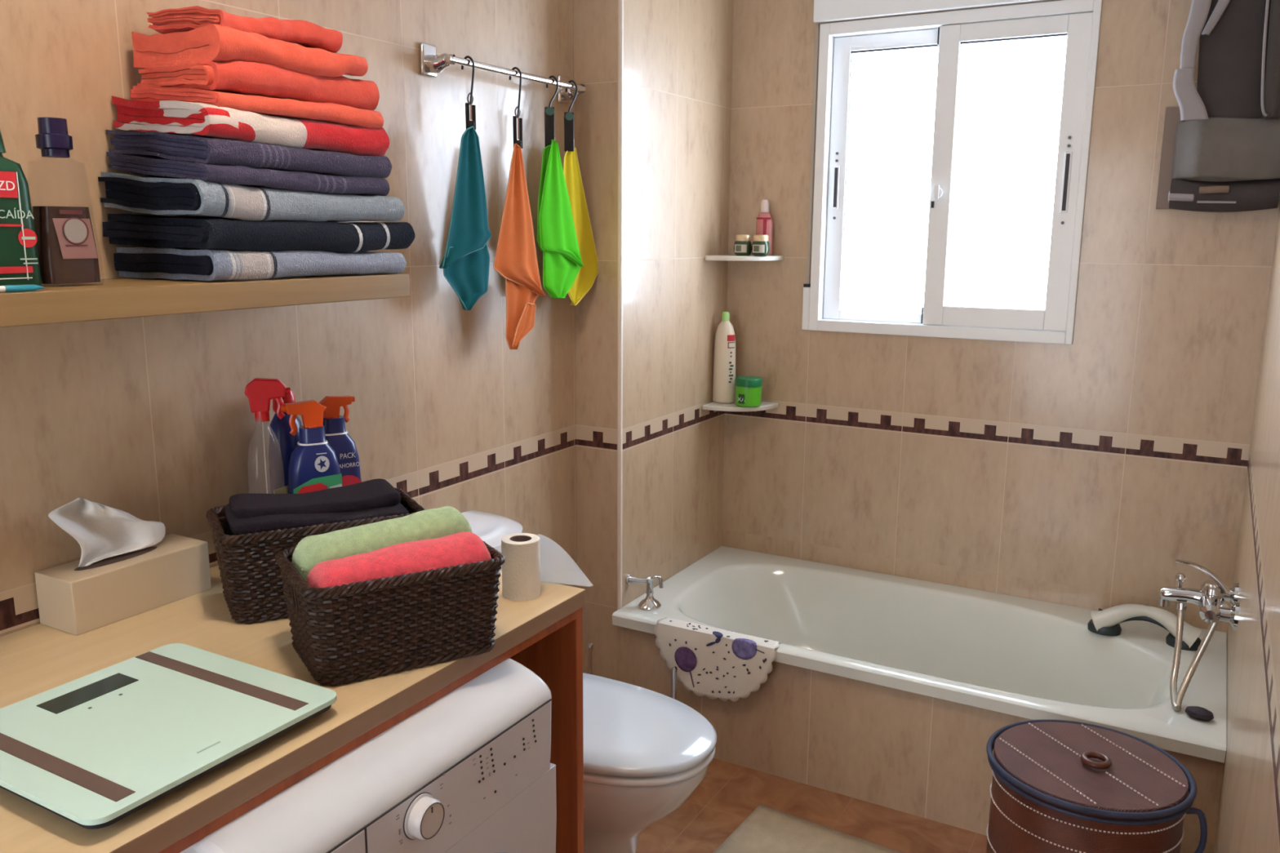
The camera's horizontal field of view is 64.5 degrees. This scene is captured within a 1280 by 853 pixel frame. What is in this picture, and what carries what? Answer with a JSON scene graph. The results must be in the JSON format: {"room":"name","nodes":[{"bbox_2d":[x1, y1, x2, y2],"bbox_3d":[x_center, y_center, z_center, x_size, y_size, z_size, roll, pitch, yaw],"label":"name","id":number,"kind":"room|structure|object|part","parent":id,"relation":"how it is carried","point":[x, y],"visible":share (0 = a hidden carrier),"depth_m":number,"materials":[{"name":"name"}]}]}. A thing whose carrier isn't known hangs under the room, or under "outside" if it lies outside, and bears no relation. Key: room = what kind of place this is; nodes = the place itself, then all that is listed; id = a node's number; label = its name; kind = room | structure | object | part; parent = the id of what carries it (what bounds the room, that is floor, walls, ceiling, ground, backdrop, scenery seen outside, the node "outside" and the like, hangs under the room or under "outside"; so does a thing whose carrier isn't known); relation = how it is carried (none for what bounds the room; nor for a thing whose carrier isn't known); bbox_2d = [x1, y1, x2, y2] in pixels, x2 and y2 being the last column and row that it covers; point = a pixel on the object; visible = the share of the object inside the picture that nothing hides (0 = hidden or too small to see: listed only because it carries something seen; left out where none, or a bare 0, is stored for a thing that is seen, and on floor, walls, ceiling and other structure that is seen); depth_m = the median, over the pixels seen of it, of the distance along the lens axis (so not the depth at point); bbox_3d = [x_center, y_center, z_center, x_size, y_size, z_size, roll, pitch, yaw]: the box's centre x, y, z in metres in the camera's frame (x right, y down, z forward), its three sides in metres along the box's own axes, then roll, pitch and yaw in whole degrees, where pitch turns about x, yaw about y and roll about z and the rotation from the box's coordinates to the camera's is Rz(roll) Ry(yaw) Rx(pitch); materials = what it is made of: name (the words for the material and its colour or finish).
{"room":"bathroom","nodes":[
{"label":"bathroom","id":0,"kind":"room"},
{"bbox_2d":[0,0,577,636],"bbox_3d":[-1.125,-0.032,1.503,0.120,2.520,3.563,6,13,29],"label":"wall","id":1,"kind":"structure","parent":0,"point":[151,418],"depth_m":2.10,"materials":[{"name":"beige tile"}]},
{"bbox_2d":[0,273,409,327],"bbox_3d":[-0.904,-0.179,1.465,0.269,0.044,1.364,6,13,29],"label":"wall shelf","id":2,"kind":"object","parent":1,"relation":"attached to","point":[126,297],"visible":0.77,"depth_m":1.57,"materials":[{"name":"brown wood"}]},
{"bbox_2d":[0,128,42,285],"bbox_3d":[-0.907,-0.303,1.391,0.058,0.228,0.136,6,13,29],"label":"shampoo bottle","id":3,"kind":"object","parent":2,"relation":"on","point":[19,255],"visible":1,"depth_m":1.41,"materials":[{"name":"green plastic"}]},
{"bbox_3d":[-0.884,-0.329,1.372,0.002,0.035,0.078,6,13,29],"label":"red panel","id":4,"kind":"part","parent":3,"relation":"part of","materials":[{"name":"red plastic"}]},
{"bbox_2d":[20,236,38,264],"bbox_3d":[-0.861,-0.248,1.427,0.001,0.038,0.024,6,13,29],"label":"print","id":5,"kind":"object","parent":3,"relation":"on","point":[28,249],"depth_m":1.43},
{"bbox_2d":[0,284,44,292],"bbox_3d":[-0.863,-0.176,1.308,0.009,0.009,0.177,8,13,35],"label":"pen","id":6,"kind":"object","parent":2,"relation":"on","point":[9,288],"visible":1,"depth_m":1.35,"materials":[{"name":"teal plastic"}]},
{"bbox_2d":[32,117,100,284],"bbox_3d":[-0.853,-0.330,1.493,0.065,0.241,0.094,6,13,29],"label":"perfume bottle","id":7,"kind":"object","parent":2,"relation":"on","point":[67,251],"visible":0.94,"depth_m":1.47,"materials":[{"name":"brown plastic"}]},
{"bbox_2d":[58,209,88,246],"bbox_3d":[-0.827,-0.290,1.484,0.002,0.052,0.041,6,13,29],"label":"print","id":8,"kind":"object","parent":7,"relation":"attached to","point":[73,224],"depth_m":1.48,"materials":[{"name":"pink paper"}]},
{"bbox_2d":[113,245,404,281],"bbox_3d":[-0.673,-0.304,1.859,0.260,0.056,0.455,6,13,29],"label":"folded towel","id":9,"kind":"object","parent":2,"relation":"on","point":[208,265],"visible":0.98,"depth_m":1.71,"materials":[{"name":"grey fabric"}]},
{"bbox_2d":[102,214,415,250],"bbox_3d":[-0.668,-0.352,1.855,0.262,0.067,0.496,6,13,29],"label":"folded towel","id":10,"kind":"object","parent":9,"relation":"on","point":[187,232],"visible":0.94,"depth_m":1.69,"materials":[{"name":"black fabric"}]},
{"bbox_2d":[97,171,401,222],"bbox_3d":[-0.676,-0.410,1.831,0.261,0.082,0.476,6,13,29],"label":"folded towel","id":11,"kind":"object","parent":10,"relation":"on","point":[135,193],"visible":1,"depth_m":1.67,"materials":[{"name":"grey fabric"}]},
{"bbox_2d":[106,153,391,198],"bbox_3d":[-0.681,-0.447,1.821,0.255,0.065,0.425,6,13,29],"label":"folded towel","id":12,"kind":"object","parent":11,"relation":"on","point":[321,183],"visible":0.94,"depth_m":1.69,"materials":[{"name":"purple fabric"}]},
{"bbox_2d":[109,130,392,178],"bbox_3d":[-0.678,-0.483,1.818,0.256,0.067,0.425,6,13,29],"label":"folded towel","id":13,"kind":"object","parent":12,"relation":"on","point":[206,152],"visible":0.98,"depth_m":1.68,"materials":[{"name":"purple fabric"}]},
{"bbox_2d":[108,94,389,157],"bbox_3d":[-0.675,-0.531,1.813,0.255,0.088,0.417,6,13,29],"label":"folded towel","id":14,"kind":"object","parent":13,"relation":"on","point":[162,118],"visible":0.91,"depth_m":1.68,"materials":[{"name":"red fabric"}]},
{"bbox_2d":[131,84,382,126],"bbox_3d":[-0.669,-0.566,1.809,0.233,0.050,0.379,6,13,29],"label":"folded towel","id":15,"kind":"object","parent":14,"relation":"on","point":[356,115],"visible":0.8,"depth_m":1.69,"materials":[{"name":"orange fabric"}]},
{"bbox_2d":[137,62,378,107],"bbox_3d":[-0.667,-0.604,1.801,0.229,0.080,0.377,6,13,29],"label":"folded towel","id":16,"kind":"object","parent":15,"relation":"on","point":[321,87],"visible":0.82,"depth_m":1.69,"materials":[{"name":"orange fabric"}]},
{"bbox_2d":[128,22,371,78],"bbox_3d":[-0.674,-0.641,1.786,0.230,0.067,0.356,6,13,29],"label":"folded towel","id":17,"kind":"object","parent":16,"relation":"on","point":[222,44],"visible":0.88,"depth_m":1.66,"materials":[{"name":"orange fabric"}]},
{"bbox_2d":[148,12,342,50],"bbox_3d":[-0.679,-0.686,1.767,0.197,0.056,0.288,6,13,29],"label":"folded towel","id":18,"kind":"object","parent":17,"relation":"on","point":[260,27],"visible":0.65,"depth_m":1.69,"materials":[{"name":"orange fabric"}]},
{"bbox_2d":[419,42,586,103],"bbox_3d":[-0.322,-0.888,2.562,0.078,0.072,0.609,6,13,29],"label":"towel rail","id":19,"kind":"object","parent":1,"relation":"attached to","point":[432,64],"visible":1,"depth_m":2.40,"materials":[{"name":"silver metal"}]},
{"bbox_3d":[-0.488,-0.846,2.340,0.012,0.072,0.052,6,13,29],"label":"wall plate","id":20,"kind":"part","parent":19,"relation":"part of","materials":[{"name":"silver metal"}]},
{"bbox_2d":[461,55,475,129],"bbox_3d":[-0.402,-0.782,2.373,0.034,0.167,0.017,2,11,8],"label":"clip","id":21,"kind":"object","parent":19,"relation":"hanging from","point":[468,123],"visible":0.82,"depth_m":2.38,"materials":[{"name":"black plastic"}]},
{"bbox_2d":[439,125,492,310],"bbox_3d":[-0.412,-0.487,2.386,0.034,0.428,0.192,6,13,29],"label":"cleaning cloth","id":22,"kind":"object","parent":21,"relation":"hanging from","point":[465,263],"visible":1,"depth_m":2.39,"materials":[{"name":"teal fabric"}]},
{"bbox_2d":[509,66,523,148],"bbox_3d":[-0.311,-0.797,2.534,0.034,0.197,0.017,2,11,8],"label":"clip","id":23,"kind":"object","parent":19,"relation":"hanging from","point":[519,142],"visible":0.88,"depth_m":2.54,"materials":[{"name":"black plastic"}]},
{"bbox_2d":[493,143,545,349],"bbox_3d":[-0.310,-0.452,2.577,0.038,0.513,0.206,6,13,29],"label":"cleaning cloth","id":24,"kind":"object","parent":23,"relation":"hanging from","point":[515,260],"visible":1,"depth_m":2.57,"materials":[{"name":"orange fabric"}]},
{"bbox_2d":[544,75,558,147],"bbox_3d":[-0.236,-0.823,2.658,0.035,0.191,0.041,4,11,18],"label":"clip","id":25,"kind":"object","parent":19,"relation":"hanging from","point":[549,134],"visible":0.86,"depth_m":2.65,"materials":[{"name":"black plastic"}]},
{"bbox_2d":[537,139,584,298],"bbox_3d":[-0.209,-0.552,2.722,0.034,0.415,0.216,6,13,29],"label":"cleaning cloth","id":26,"kind":"object","parent":25,"relation":"hanging from","point":[557,238],"visible":1,"depth_m":2.69,"materials":[{"name":"green fabric"}]},
{"bbox_3d":[-0.213,-0.936,2.816,0.012,0.072,0.052,6,13,29],"label":"wall plate","id":27,"kind":"part","parent":19,"relation":"part of","materials":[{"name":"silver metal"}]},
{"bbox_2d":[564,80,577,151],"bbox_3d":[-0.191,-0.839,2.736,0.035,0.189,0.041,4,11,18],"label":"clip","id":28,"kind":"object","parent":19,"relation":"hanging from","point":[569,141],"visible":0.91,"depth_m":2.73,"materials":[{"name":"black plastic"}]},
{"bbox_2d":[563,146,598,306],"bbox_3d":[-0.168,-0.561,2.834,0.019,0.440,0.190,6,13,29],"label":"cleaning cloth","id":29,"kind":"object","parent":28,"relation":"hanging from","point":[587,274],"visible":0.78,"depth_m":2.84,"materials":[{"name":"yellow fabric"}]},
{"bbox_2d":[573,0,733,679],"bbox_3d":[0.034,-0.381,3.346,0.276,2.520,0.844,6,13,29],"label":"wall pier","id":30,"kind":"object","parent":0,"point":[677,54],"visible":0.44,"depth_m":3.09,"materials":[{"name":"beige tile"}]},
{"bbox_2d":[617,0,623,610],"bbox_3d":[-0.057,-0.299,2.918,0.012,2.520,0.012,6,13,29],"label":"trim","id":31,"kind":"structure","parent":30,"relation":"attached to","point":[620,55],"depth_m":2.90,"materials":[{"name":"beige"}]},
{"bbox_2d":[635,758,987,852],"bbox_3d":[-0.230,1.319,1.442,2.001,0.100,4.907,6,13,29],"label":"floor","id":32,"kind":"structure","parent":0,"point":[728,793],"depth_m":2.68,"materials":[{"name":"tile"}]},
{"bbox_2d":[0,564,586,852],"bbox_3d":[-0.807,0.826,1.408,0.691,0.875,1.638,6,13,29],"label":"countertop","id":33,"kind":"structure","parent":32,"relation":"on","point":[544,633],"depth_m":1.52,"materials":[{"name":"beige laminate"}]},
{"bbox_2d":[34,533,211,635],"bbox_3d":[-0.886,0.267,1.753,0.102,0.090,0.254,6,13,29],"label":"tissue box","id":34,"kind":"object","parent":33,"relation":"on","point":[73,599],"visible":0.97,"depth_m":1.70,"materials":[{"name":"beige cardboard"}]},
{"bbox_2d":[48,497,165,567],"bbox_3d":[-0.904,0.169,1.714,0.048,0.121,0.206,6,13,29],"label":"tissue","id":35,"kind":"object","parent":34,"relation":"in","point":[101,531],"visible":1,"depth_m":1.71,"materials":[{"name":"white paper"}]},
{"bbox_2d":[0,643,337,829],"bbox_3d":[-0.642,0.386,1.308,0.352,0.029,0.356,6,13,29],"label":"bathroom scale","id":36,"kind":"object","parent":33,"relation":"on","point":[92,751],"visible":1,"depth_m":1.28,"materials":[{"name":"green glass"}]},
{"bbox_2d":[244,377,290,494],"bbox_3d":[-0.716,0.087,1.963,0.069,0.365,0.091,11,15,42],"label":"spray bottle","id":37,"kind":"object","parent":33,"relation":"on","point":[260,392],"visible":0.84,"depth_m":1.92,"materials":[{"name":"red plastic"}]},
{"bbox_2d":[267,389,302,494],"bbox_3d":[-0.711,0.088,2.050,0.068,0.330,0.083,6,13,29],"label":"bottle","id":38,"kind":"object","parent":33,"relation":"on","point":[282,443],"visible":0.3,"depth_m":2.01,"materials":[{"name":"blue plastic"}]},
{"bbox_2d":[280,400,342,493],"bbox_3d":[-0.637,0.107,1.980,0.104,0.319,0.058,-6,12,-29],"label":"spray bottle","id":39,"kind":"object","parent":33,"relation":"on","point":[313,464],"visible":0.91,"depth_m":1.95,"materials":[{"name":"blue plastic"}]},
{"bbox_2d":[205,487,426,624],"bbox_3d":[-0.573,0.224,1.808,0.352,0.159,0.219,-5,12,-28],"label":"wicker basket","id":40,"kind":"object","parent":33,"relation":"on","point":[253,592],"visible":0.39,"depth_m":1.68,"materials":[{"name":"black wicker"}]},
{"bbox_2d":[223,480,409,546],"bbox_3d":[-0.573,0.199,1.803,0.302,0.158,0.179,-6,12,-28],"label":"towel","id":41,"kind":"object","parent":40,"relation":"in","point":[245,513],"visible":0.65,"depth_m":1.77,"materials":[{"name":"black fabric"}]},
{"bbox_2d":[318,395,361,487],"bbox_3d":[-0.619,0.094,2.061,0.100,0.315,0.057,-7,13,-34],"label":"spray bottle","id":42,"kind":"object","parent":33,"relation":"on","point":[344,446],"visible":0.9,"depth_m":2.04,"materials":[{"name":"blue plastic"}]},
{"bbox_3d":[-0.522,0.471,1.161,0.018,0.017,1.614,6,13,29],"label":"rail","id":43,"kind":"part","parent":33,"relation":"part of","materials":[{"name":"orange wood"}]},
{"bbox_2d":[275,532,504,686],"bbox_3d":[-0.387,0.271,1.581,0.311,0.154,0.229,-6,13,-30],"label":"wicker basket","id":44,"kind":"object","parent":33,"relation":"on","point":[418,620],"visible":0.76,"depth_m":1.49,"materials":[{"name":"black wicker"}]},
{"bbox_2d":[290,506,470,581],"bbox_3d":[-0.407,0.225,1.612,0.277,0.169,0.088,-6,13,-31],"label":"rolled towel","id":45,"kind":"object","parent":44,"relation":"in","point":[310,551],"visible":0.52,"depth_m":1.57,"materials":[{"name":"green fabric"}]},
{"bbox_2d":[306,533,493,603],"bbox_3d":[-0.360,0.251,1.539,0.278,0.149,0.096,-6,13,-30],"label":"rolled towel","id":46,"kind":"object","parent":44,"relation":"in","point":[462,548],"visible":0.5,"depth_m":1.50,"materials":[{"name":"red fabric"}]},
{"bbox_2d":[501,533,592,600],"bbox_3d":[-0.173,0.247,1.842,0.163,0.104,0.070,-6,13,-30],"label":"toilet roll","id":47,"kind":"object","parent":33,"relation":"on","point":[531,560],"visible":1,"depth_m":1.80,"materials":[{"name":"white paper"}]},
{"bbox_3d":[-0.411,0.711,2.101,0.685,0.843,0.022,6,13,29],"label":"panel","id":48,"kind":"part","parent":33,"relation":"part of","materials":[{"name":"orange wood"}]},
{"bbox_2d":[180,657,556,852],"bbox_3d":[-0.531,0.802,1.592,0.630,0.815,0.603,6,13,29],"label":"washing machine","id":49,"kind":"object","parent":32,"relation":"on","point":[471,771],"visible":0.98,"depth_m":1.43,"materials":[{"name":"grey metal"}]},
{"bbox_3d":[-0.406,0.580,1.229,0.034,0.118,0.173,6,13,29],"label":"detergent drawer","id":50,"kind":"part","parent":49,"relation":"part of","materials":[{"name":"grey plastic"}]},
{"bbox_3d":[-0.290,0.529,1.369,0.024,0.060,0.060,6,13,29],"label":"knob","id":51,"kind":"part","parent":49,"relation":"part of","materials":[{"name":"grey plastic"}]},
{"bbox_3d":[-0.261,0.532,1.479,0.035,0.119,0.406,6,13,29],"label":"control panel","id":52,"kind":"part","parent":49,"relation":"part of","materials":[{"name":"grey plastic"}]},
{"bbox_2d":[461,510,716,852],"bbox_3d":[-0.191,0.675,2.378,0.787,0.811,0.408,6,13,29],"label":"toilet","id":53,"kind":"object","parent":32,"relation":"on","point":[646,751],"visible":0.32,"depth_m":2.21,"materials":[{"name":"white ceramic"}]},
{"bbox_3d":[-0.431,0.279,2.443,0.229,0.044,0.408,6,13,29],"label":"cistern lid","id":54,"kind":"part","parent":53,"relation":"part of","materials":[{"name":"white ceramic"}]},
{"bbox_3d":[-0.131,0.895,2.380,0.618,0.378,0.380,6,13,29],"label":"bowl","id":55,"kind":"part","parent":53,"relation":"part of","materials":[{"name":"white ceramic"}]},
{"bbox_3d":[-0.095,0.677,2.318,0.562,0.026,0.398,6,13,29],"label":"seat lid","id":56,"kind":"part","parent":53,"relation":"part of","materials":[{"name":"white plastic"}]},
{"bbox_2d":[586,642,593,674],"bbox_3d":[-0.143,0.796,2.928,0.096,0.366,0.096,6,13,29],"label":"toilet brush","id":57,"kind":"object","parent":32,"relation":"on","point":[589,645],"visible":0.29,"depth_m":2.90,"materials":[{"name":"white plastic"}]},
{"bbox_2d":[671,666,676,700],"bbox_3d":[0.097,0.834,2.936,0.100,0.290,0.100,6,13,29],"label":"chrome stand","id":58,"kind":"object","parent":32,"relation":"on","point":[673,671],"visible":0.23,"depth_m":2.91,"materials":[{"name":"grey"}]},
{"bbox_2d":[713,804,901,852],"bbox_3d":[0.414,1.080,2.348,0.551,0.011,0.500,7,13,32],"label":"bath mat","id":59,"kind":"object","parent":32,"relation":"on","point":[766,829],"visible":1,"depth_m":2.55,"materials":[{"name":"beige fabric"}]},
{"bbox_2d":[612,546,1226,763],"bbox_3d":[0.803,0.695,3.005,1.603,0.411,0.772,6,13,29],"label":"bathtub","id":60,"kind":"object","parent":32,"relation":"on","point":[1026,658],"depth_m":3.10,"materials":[{"name":"white ceramic"}]},
{"bbox_2d":[625,573,663,610],"bbox_3d":[0.014,0.501,3.097,0.106,0.098,0.070,6,13,29],"label":"chrome hook","id":61,"kind":"object","parent":60,"relation":"on","point":[649,603],"visible":1,"depth_m":3.08,"materials":[{"name":"grey metal"}]},
{"bbox_3d":[-0.005,0.473,3.091,0.072,0.034,0.034,6,13,29],"label":"wall arm","id":62,"kind":"part","parent":61,"relation":"part of","materials":[{"name":"silver metal"}]},
{"bbox_3d":[0.049,0.473,3.087,0.045,0.039,0.018,-1,11,-5],"label":"hook arm","id":63,"kind":"part","parent":61,"relation":"part of","materials":[{"name":"silver metal"}]},
{"bbox_2d":[653,617,781,702],"bbox_3d":[0.229,0.678,2.924,0.382,0.196,0.122,6,13,29],"label":"bath mat","id":64,"kind":"object","parent":60,"relation":"hanging from","point":[713,663],"visible":0.99,"depth_m":2.88,"materials":[{"name":"beige fabric"}]},
{"bbox_2d":[1087,618,1121,635],"bbox_3d":[1.342,0.579,2.928,0.090,0.024,0.076,6,13,29],"label":"cup","id":65,"kind":"object","parent":60,"relation":"on","point":[1100,627],"depth_m":2.90,"materials":[{"name":"grey rubber"}]},
{"bbox_3d":[1.432,0.561,2.877,0.293,0.092,0.094,6,13,29],"label":"grab handle","id":66,"kind":"part","parent":60,"relation":"part of","materials":[{"name":"white plastic"}]},
{"bbox_2d":[1165,632,1201,650],"bbox_3d":[1.518,0.599,2.830,0.090,0.024,0.076,6,13,29],"label":"cup","id":67,"kind":"object","parent":60,"relation":"on","point":[1188,642],"depth_m":2.80,"materials":[{"name":"grey rubber"}]},
{"bbox_2d":[1184,706,1213,720],"bbox_3d":[1.327,0.680,2.405,0.061,0.023,0.045,6,13,29],"label":"scrubber","id":68,"kind":"object","parent":60,"relation":"on","point":[1197,713],"visible":1,"depth_m":2.39,"materials":[{"name":"black stone"}]},
{"bbox_2d":[986,719,1207,852],"bbox_3d":[0.898,0.899,2.046,0.407,0.509,0.360,6,13,29],"label":"laundry hamper","id":69,"kind":"object","parent":32,"relation":"on","point":[1057,786],"visible":1,"depth_m":1.95,"materials":[{"name":"brown leather"}]},
{"bbox_3d":[0.887,0.669,2.008,0.353,0.015,0.335,6,13,29],"label":"lid panel","id":70,"kind":"part","parent":69,"relation":"part of","materials":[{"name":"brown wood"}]},
{"bbox_3d":[1.070,0.802,1.958,0.044,0.141,0.015,2,11,11],"label":"handle","id":71,"kind":"part","parent":69,"relation":"part of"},
{"bbox_2d":[616,625,1224,852],"bbox_3d":[0.635,0.845,2.733,1.605,0.352,0.038,6,13,29],"label":"bathtub surround","id":72,"kind":"structure","parent":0,"point":[926,757],"depth_m":2.73,"materials":[{"name":"beige tile"}]},
{"bbox_2d":[721,0,1279,632],"bbox_3d":[1.030,-0.347,3.199,1.605,2.520,0.120,6,13,29],"label":"wall","id":73,"kind":"structure","parent":0,"point":[1078,474],"depth_m":3.12,"materials":[{"name":"beige tile"}]},
{"bbox_2d":[702,400,778,411],"bbox_3d":[0.345,-0.070,3.469,0.205,0.016,0.185,6,13,29],"label":"corner shelf","id":74,"kind":"object","parent":73,"relation":"attached to","point":[713,406],"visible":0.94,"depth_m":3.42,"materials":[{"name":"white ceramic"}]},
{"bbox_2d":[712,311,735,403],"bbox_3d":[0.290,-0.237,3.465,0.080,0.311,0.068,6,13,29],"label":"shampoo bottle","id":75,"kind":"object","parent":74,"relation":"on","point":[724,361],"visible":1,"depth_m":3.44,"materials":[{"name":"beige plastic"}]},
{"bbox_3d":[0.309,-0.260,3.429,0.026,0.051,0.004,-4,12,-23],"label":"label frame","id":76,"kind":"part","parent":75,"relation":"part of","materials":[{"name":"red"}]},
{"bbox_2d":[734,375,762,407],"bbox_3d":[0.366,-0.118,3.419,0.092,0.095,0.094,6,13,29],"label":"jar","id":77,"kind":"object","parent":74,"relation":"on","point":[748,388],"visible":1,"depth_m":3.38,"materials":[{"name":"green plastic"}]},
{"bbox_3d":[0.366,-0.152,3.413,0.092,0.026,0.092,6,13,29],"label":"lid","id":78,"kind":"part","parent":77,"relation":"part of","materials":[{"name":"green plastic"}]},
{"bbox_2d":[705,254,783,261],"bbox_3d":[0.348,-0.561,3.374,0.205,0.016,0.185,6,13,29],"label":"corner shelf","id":79,"kind":"object","parent":73,"relation":"attached to","point":[720,257],"visible":1,"depth_m":3.32,"materials":[{"name":"beige plastic"}]},
{"bbox_2d":[733,235,751,255],"bbox_3d":[0.340,-0.600,3.352,0.060,0.067,0.062,6,13,29],"label":"jar","id":80,"kind":"object","parent":79,"relation":"on","point":[743,245],"visible":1,"depth_m":3.33,"materials":[{"name":"green glass"}]},
{"bbox_2d":[735,245,741,251],"bbox_3d":[0.323,-0.586,3.330,0.020,0.019,0.002,8,13,35],"label":"print","id":81,"kind":"object","parent":80,"relation":"on","point":[738,248],"depth_m":3.33,"materials":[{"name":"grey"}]},
{"bbox_3d":[0.341,-0.623,3.348,0.049,0.020,0.049,6,13,29],"label":"lid","id":82,"kind":"part","parent":80,"relation":"part of","materials":[{"name":"gold metal"}]},
{"bbox_2d":[751,235,769,255],"bbox_3d":[0.396,-0.595,3.327,0.060,0.067,0.062,6,13,29],"label":"jar","id":83,"kind":"object","parent":79,"relation":"on","point":[761,245],"visible":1,"depth_m":3.31,"materials":[{"name":"green glass"}]},
{"bbox_2d":[753,245,759,251],"bbox_3d":[0.379,-0.580,3.305,0.020,0.019,0.002,8,13,35],"label":"print","id":84,"kind":"object","parent":83,"relation":"on","point":[756,248],"depth_m":3.30,"materials":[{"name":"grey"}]},
{"bbox_3d":[0.397,-0.618,3.324,0.049,0.020,0.049,6,13,29],"label":"lid","id":85,"kind":"part","parent":83,"relation":"part of","materials":[{"name":"gold metal"}]},
{"bbox_2d":[755,199,773,255],"bbox_3d":[0.415,-0.665,3.384,0.056,0.183,0.045,6,13,29],"label":"lotion bottle","id":86,"kind":"object","parent":79,"relation":"on","point":[764,223],"visible":0.78,"depth_m":3.36,"materials":[{"name":"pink plastic"}]},
{"bbox_2d":[756,217,771,235],"bbox_3d":[0.408,-0.662,3.369,0.051,0.064,0.013,6,12,26],"label":"print","id":87,"kind":"object","parent":86,"relation":"attached to","point":[763,224],"depth_m":3.36,"materials":[{"name":"red"}]},
{"bbox_2d":[813,0,1048,22],"bbox_3d":[0.921,-1.380,2.980,0.845,0.290,0.028,6,13,29],"label":"box","id":88,"kind":"object","parent":73,"relation":"attached to","point":[824,11],"visible":1,"depth_m":3.09,"materials":[{"name":"white metal"}]},
{"bbox_2d":[801,22,818,329],"bbox_3d":[0.558,-0.802,3.307,0.024,0.973,0.016,6,13,29],"label":"strap","id":89,"kind":"object","parent":88,"relation":"hanging from","point":[806,289],"visible":1,"depth_m":3.32,"materials":[{"name":"beige"}]},
{"bbox_2d":[808,0,1102,344],"bbox_3d":[0.941,-0.764,3.132,0.819,0.969,0.097,6,13,29],"label":"window","id":90,"kind":"structure","parent":73,"relation":"in","point":[953,148],"depth_m":3.10,"materials":[{"name":"white metal"}]},
{"bbox_3d":[0.639,-0.780,3.306,0.020,0.137,0.005,6,13,29],"label":"recessed handle","id":91,"kind":"part","parent":90,"relation":"part of","materials":[{"name":"black plastic"}]},
{"bbox_3d":[0.798,-0.783,3.230,0.403,0.893,0.025,6,13,29],"label":"sash","id":92,"kind":"part","parent":90,"relation":"part of","materials":[{"name":"white metal"}]},
{"bbox_3d":[0.797,-0.777,3.233,0.290,0.821,0.006,6,13,29],"label":"pane","id":93,"kind":"part","parent":90,"relation":"part of","materials":[{"name":"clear glass"}]},
{"bbox_3d":[1.087,-0.749,3.032,0.300,0.785,0.006,6,13,29],"label":"pane","id":94,"kind":"part","parent":90,"relation":"part of","materials":[{"name":"clear glass"}]},
{"bbox_3d":[1.087,-0.744,3.032,0.424,0.893,0.032,6,13,29],"label":"sash","id":95,"kind":"part","parent":90,"relation":"part of","materials":[{"name":"white metal"}]},
{"bbox_3d":[1.233,-0.707,2.933,0.020,0.172,0.005,6,13,29],"label":"recessed handle","id":96,"kind":"part","parent":90,"relation":"part of","materials":[{"name":"black plastic"}]},
{"bbox_2d":[1155,106,1184,208],"bbox_3d":[1.461,-0.738,2.791,0.047,0.272,0.021,6,13,29],"label":"board","id":97,"kind":"object","parent":73,"relation":"attached to","point":[1172,114],"visible":0.56,"depth_m":2.79,"materials":[{"name":"brown"}]},
{"bbox_2d":[1168,0,1279,212],"bbox_3d":[1.544,-0.985,2.623,0.271,0.842,0.147,6,13,29],"label":"hanging bag","id":98,"kind":"object","parent":73,"relation":"hanging from","point":[1232,130],"visible":1,"depth_m":2.63,"materials":[{"name":"grey fabric"}]},
{"bbox_2d":[1213,204,1279,852],"bbox_3d":[0.719,0.086,0.951,0.120,2.520,4.407,6,13,29],"label":"wall","id":99,"kind":"structure","parent":0,"point":[1248,820],"depth_m":1.84,"materials":[{"name":"beige tile"}]},
{"bbox_2d":[1159,559,1239,631],"bbox_3d":[1.396,0.403,2.529,0.172,0.129,0.228,6,13,29],"label":"mixer","id":100,"kind":"object","parent":99,"relation":"attached to","point":[1211,594],"visible":1,"depth_m":2.50,"materials":[{"name":"silver metal"}]},
{"bbox_3d":[1.371,0.431,2.549,0.115,0.059,0.051,6,13,29],"label":"spout","id":101,"kind":"part","parent":100,"relation":"part of","materials":[{"name":"silver metal"}]},
{"bbox_3d":[1.359,0.390,2.549,0.024,0.040,0.024,6,13,29],"label":"diverter knob","id":102,"kind":"part","parent":100,"relation":"part of","materials":[{"name":"silver metal"}]},
{"bbox_2d":[1169,601,1228,711],"bbox_3d":[1.357,0.553,2.471,0.114,0.248,0.180,6,13,29],"label":"shower hose","id":103,"kind":"object","parent":100,"relation":"hanging from","point":[1176,698],"visible":0.92,"depth_m":2.46,"materials":[{"name":"silver metal"}]},
{"bbox_3d":[1.399,0.373,2.522,0.124,0.067,0.044,6,13,29],"label":"lever","id":104,"kind":"part","parent":100,"relation":"part of","materials":[{"name":"silver metal"}]}
]}

